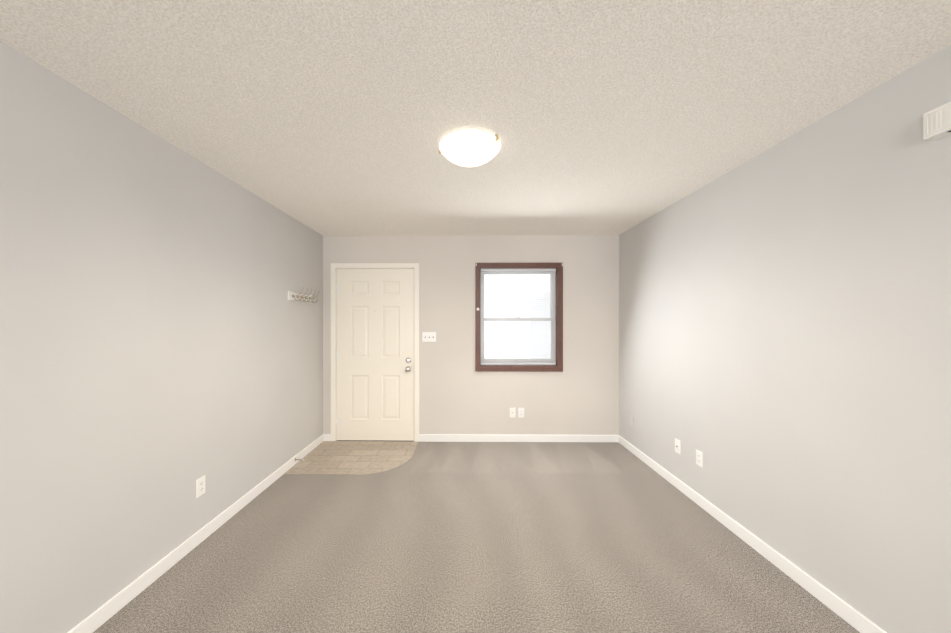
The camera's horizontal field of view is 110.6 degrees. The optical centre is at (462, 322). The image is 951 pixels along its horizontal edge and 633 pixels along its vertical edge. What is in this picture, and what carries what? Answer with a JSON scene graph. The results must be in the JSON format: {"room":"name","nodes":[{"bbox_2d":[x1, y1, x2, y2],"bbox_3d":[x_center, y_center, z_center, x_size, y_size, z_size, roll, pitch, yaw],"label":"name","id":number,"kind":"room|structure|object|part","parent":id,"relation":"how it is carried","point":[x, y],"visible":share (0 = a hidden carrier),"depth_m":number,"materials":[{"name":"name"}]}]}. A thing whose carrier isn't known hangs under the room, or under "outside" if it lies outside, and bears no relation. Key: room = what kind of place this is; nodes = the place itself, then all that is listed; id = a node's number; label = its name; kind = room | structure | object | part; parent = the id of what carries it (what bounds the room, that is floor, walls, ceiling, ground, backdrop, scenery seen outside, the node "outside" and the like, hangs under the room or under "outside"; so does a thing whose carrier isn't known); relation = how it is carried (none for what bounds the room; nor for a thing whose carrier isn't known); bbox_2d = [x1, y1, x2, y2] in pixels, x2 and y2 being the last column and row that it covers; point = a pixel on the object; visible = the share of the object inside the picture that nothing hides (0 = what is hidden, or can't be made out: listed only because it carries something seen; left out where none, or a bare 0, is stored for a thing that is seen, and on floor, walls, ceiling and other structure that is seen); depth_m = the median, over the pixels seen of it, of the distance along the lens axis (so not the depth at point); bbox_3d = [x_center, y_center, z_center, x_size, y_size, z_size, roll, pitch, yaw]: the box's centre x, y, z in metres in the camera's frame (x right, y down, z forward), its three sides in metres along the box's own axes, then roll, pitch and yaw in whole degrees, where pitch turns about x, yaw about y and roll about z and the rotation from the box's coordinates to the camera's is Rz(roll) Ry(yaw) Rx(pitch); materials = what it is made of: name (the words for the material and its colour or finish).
{"room":"empty living room","nodes":[
{"label":"empty living room","id":0,"kind":"room"},
{"bbox_2d":[0,41,323,632],"bbox_3d":[-1.777,0.188,-0.220,0.150,2.430,8.530,0,0,1],"label":"wall","id":1,"kind":"structure","parent":0,"point":[153,343],"depth_m":1.63,"materials":[{"name":"paint"}]},
{"bbox_2d":[67,434,326,632],"bbox_3d":[-1.687,1.360,-0.221,0.030,0.085,8.230,0,0,1],"label":"baseboard","id":2,"kind":"structure","parent":1,"relation":"attached to","point":[131,591],"depth_m":1.91,"materials":[{"name":"white wood"}]},
{"bbox_2d":[196,475,204,497],"bbox_3d":[-1.672,1.047,2.104,0.007,0.114,0.070,0,0,1],"label":"electrical outlet","id":3,"kind":"object","parent":1,"relation":"attached to","point":[200,486],"visible":1,"depth_m":2.10,"materials":[{"name":"white plastic"}]},
{"bbox_2d":[288,287,318,302],"bbox_3d":[-1.600,-0.279,3.362,0.122,0.132,0.460,0,0,1],"label":"coat rack","id":4,"kind":"object","parent":1,"relation":"attached to","point":[299,297],"visible":1,"depth_m":3.28,"materials":[{"name":"white"}]},
{"bbox_2d":[284,441,417,474],"bbox_3d":[-1.086,1.398,3.451,1.122,0.004,0.847,0,0,1],"label":"floor","id":5,"kind":"structure","parent":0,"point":[346,457],"depth_m":3.38,"materials":[{"name":"tile"}]},
{"bbox_2d":[324,235,619,434],"bbox_3d":[0.101,0.185,3.949,3.450,2.430,0.150,0,0,1],"label":"wall","id":6,"kind":"structure","parent":0,"point":[583,398],"depth_m":3.87,"materials":[{"name":"paint"}]},
{"bbox_2d":[336,269,413,440],"bbox_3d":[-1.037,0.377,3.878,0.924,2.030,0.110,0,0,1],"label":"entry door","id":7,"kind":"structure","parent":6,"relation":"in","point":[375,354],"depth_m":3.89,"materials":[{"name":"white paint"}]},
{"bbox_2d":[331,263,418,441],"bbox_3d":[-1.033,0.349,3.953,1.043,2.101,0.167,0,0,1],"label":"door frame","id":8,"kind":"structure","parent":6,"relation":"attached to","point":[336,266],"depth_m":3.87,"materials":[{"name":"white paint"}]},
{"bbox_2d":[422,332,435,341],"bbox_3d":[-0.393,0.166,3.870,0.162,0.114,0.018,0,0,1],"label":"switch plate","id":9,"kind":"object","parent":6,"relation":"attached to","point":[428,336],"visible":1,"depth_m":3.87,"materials":[{"name":"white plastic"}]},
{"bbox_2d":[510,408,515,417],"bbox_3d":[0.588,1.057,3.861,0.070,0.114,0.016,0,0,1],"label":"electrical outlet","id":10,"kind":"object","parent":6,"relation":"attached to","point":[512,412],"visible":1,"depth_m":3.86,"materials":[{"name":"white plastic"}]},
{"bbox_2d":[475,263,562,371],"bbox_3d":[0.663,-0.067,3.925,1.024,1.275,0.173,0,0,1],"label":"window","id":11,"kind":"structure","parent":6,"relation":"in","point":[558,366],"depth_m":3.86,"materials":[{"name":"brown wood"}]},
{"bbox_3d":[0.664,-0.077,3.983,0.800,1.019,0.029,0,0,1],"label":"glass","id":12,"kind":"part","parent":11,"relation":"part of","materials":[{"name":"glass"}]},
{"bbox_3d":[0.664,-0.067,3.978,0.904,1.155,0.068,0,0,1],"label":"window sash","id":13,"kind":"part","parent":11,"relation":"part of","materials":[{"name":"white plastic"}]},
{"bbox_2d":[481,269,555,363],"bbox_3d":[0.663,-0.077,3.905,0.888,1.130,0.041,0,0,1],"label":"window blind","id":14,"kind":"object","parent":11,"relation":"attached to","point":[518,299],"visible":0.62,"depth_m":3.91,"materials":[{"name":"white plastic"}]},
{"bbox_2d":[419,434,618,441],"bbox_3d":[0.641,1.357,3.861,2.307,0.085,0.013,0,0,1],"label":"baseboard","id":15,"kind":"structure","parent":6,"relation":"attached to","point":[422,437],"depth_m":3.86,"materials":[{"name":"white wood"}]},
{"bbox_2d":[518,408,523,417],"bbox_3d":[0.690,1.057,3.864,0.070,0.114,0.007,0,0,1],"label":"electrical outlet","id":16,"kind":"object","parent":6,"relation":"attached to","point":[520,412],"visible":1,"depth_m":3.86,"materials":[{"name":"white plastic"}]},
{"bbox_2d":[0,0,950,235],"bbox_3d":[0.043,-1.077,-0.242,3.790,0.100,8.530,0,0,1],"label":"ceiling","id":17,"kind":"structure","parent":0,"point":[346,117],"depth_m":1.44,"materials":[{"name":"white paint"}]},
{"bbox_2d":[439,129,500,166],"bbox_3d":[0.040,-0.974,1.894,0.360,0.110,0.357,0,0,1],"label":"ceiling light","id":18,"kind":"object","parent":17,"relation":"attached to","point":[470,147],"visible":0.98,"depth_m":1.80,"materials":[{"name":"white glass"}]},
{"bbox_2d":[93,442,859,632],"bbox_3d":[0.043,1.453,-0.240,3.790,0.100,8.530,0,0,1],"label":"floor carpet","id":19,"kind":"object","parent":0,"point":[522,537],"depth_m":1.94,"materials":[{"name":"beige carpet"}]},
{"bbox_2d":[620,45,950,632],"bbox_3d":[1.863,0.188,-0.262,0.150,2.430,8.530,0,0,1],"label":"wall","id":20,"kind":"structure","parent":0,"point":[768,333],"depth_m":1.65,"materials":[{"name":"paint"}]},
{"bbox_2d":[675,438,679,453],"bbox_3d":[1.814,1.046,2.784,0.016,0.114,0.070,0,0,1],"label":"electrical outlet","id":21,"kind":"object","parent":20,"relation":"attached to","point":[677,445],"visible":1,"depth_m":2.78,"materials":[{"name":"white plastic"}]},
{"bbox_2d":[696,449,702,467],"bbox_3d":[1.816,1.041,2.524,0.007,0.114,0.070,0,0,1],"label":"electrical outlet","id":22,"kind":"object","parent":20,"relation":"attached to","point":[699,458],"visible":1,"depth_m":2.52,"materials":[{"name":"white plastic"}]},
{"bbox_2d":[619,435,886,632],"bbox_3d":[1.780,1.360,-0.260,0.017,0.085,8.230,0,0,1],"label":"baseboard","id":23,"kind":"structure","parent":20,"relation":"attached to","point":[857,620],"depth_m":1.90,"materials":[{"name":"white wood"}]},
{"bbox_2d":[923,101,950,139],"bbox_3d":[1.780,-0.748,1.168,0.048,0.100,0.176,0,0,1],"label":"door chime","id":24,"kind":"object","parent":20,"relation":"attached to","point":[937,123],"visible":1,"depth_m":1.22,"materials":[{"name":"white plastic"}]},
{"label":"outside","id":25,"kind":"structure","parent":0,"visible":0},
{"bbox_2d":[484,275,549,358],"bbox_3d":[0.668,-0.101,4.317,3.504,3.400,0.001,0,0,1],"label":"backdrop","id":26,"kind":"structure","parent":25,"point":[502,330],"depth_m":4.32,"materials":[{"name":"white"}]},
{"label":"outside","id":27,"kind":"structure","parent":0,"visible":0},
{"bbox_2d":[524,292,550,358],"bbox_3d":[1.269,0.349,4.230,0.960,1.500,0.001,0,0,1],"label":"building","id":28,"kind":"structure","parent":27,"point":[546,341],"depth_m":4.23,"materials":[{"name":"white"}]}
]}

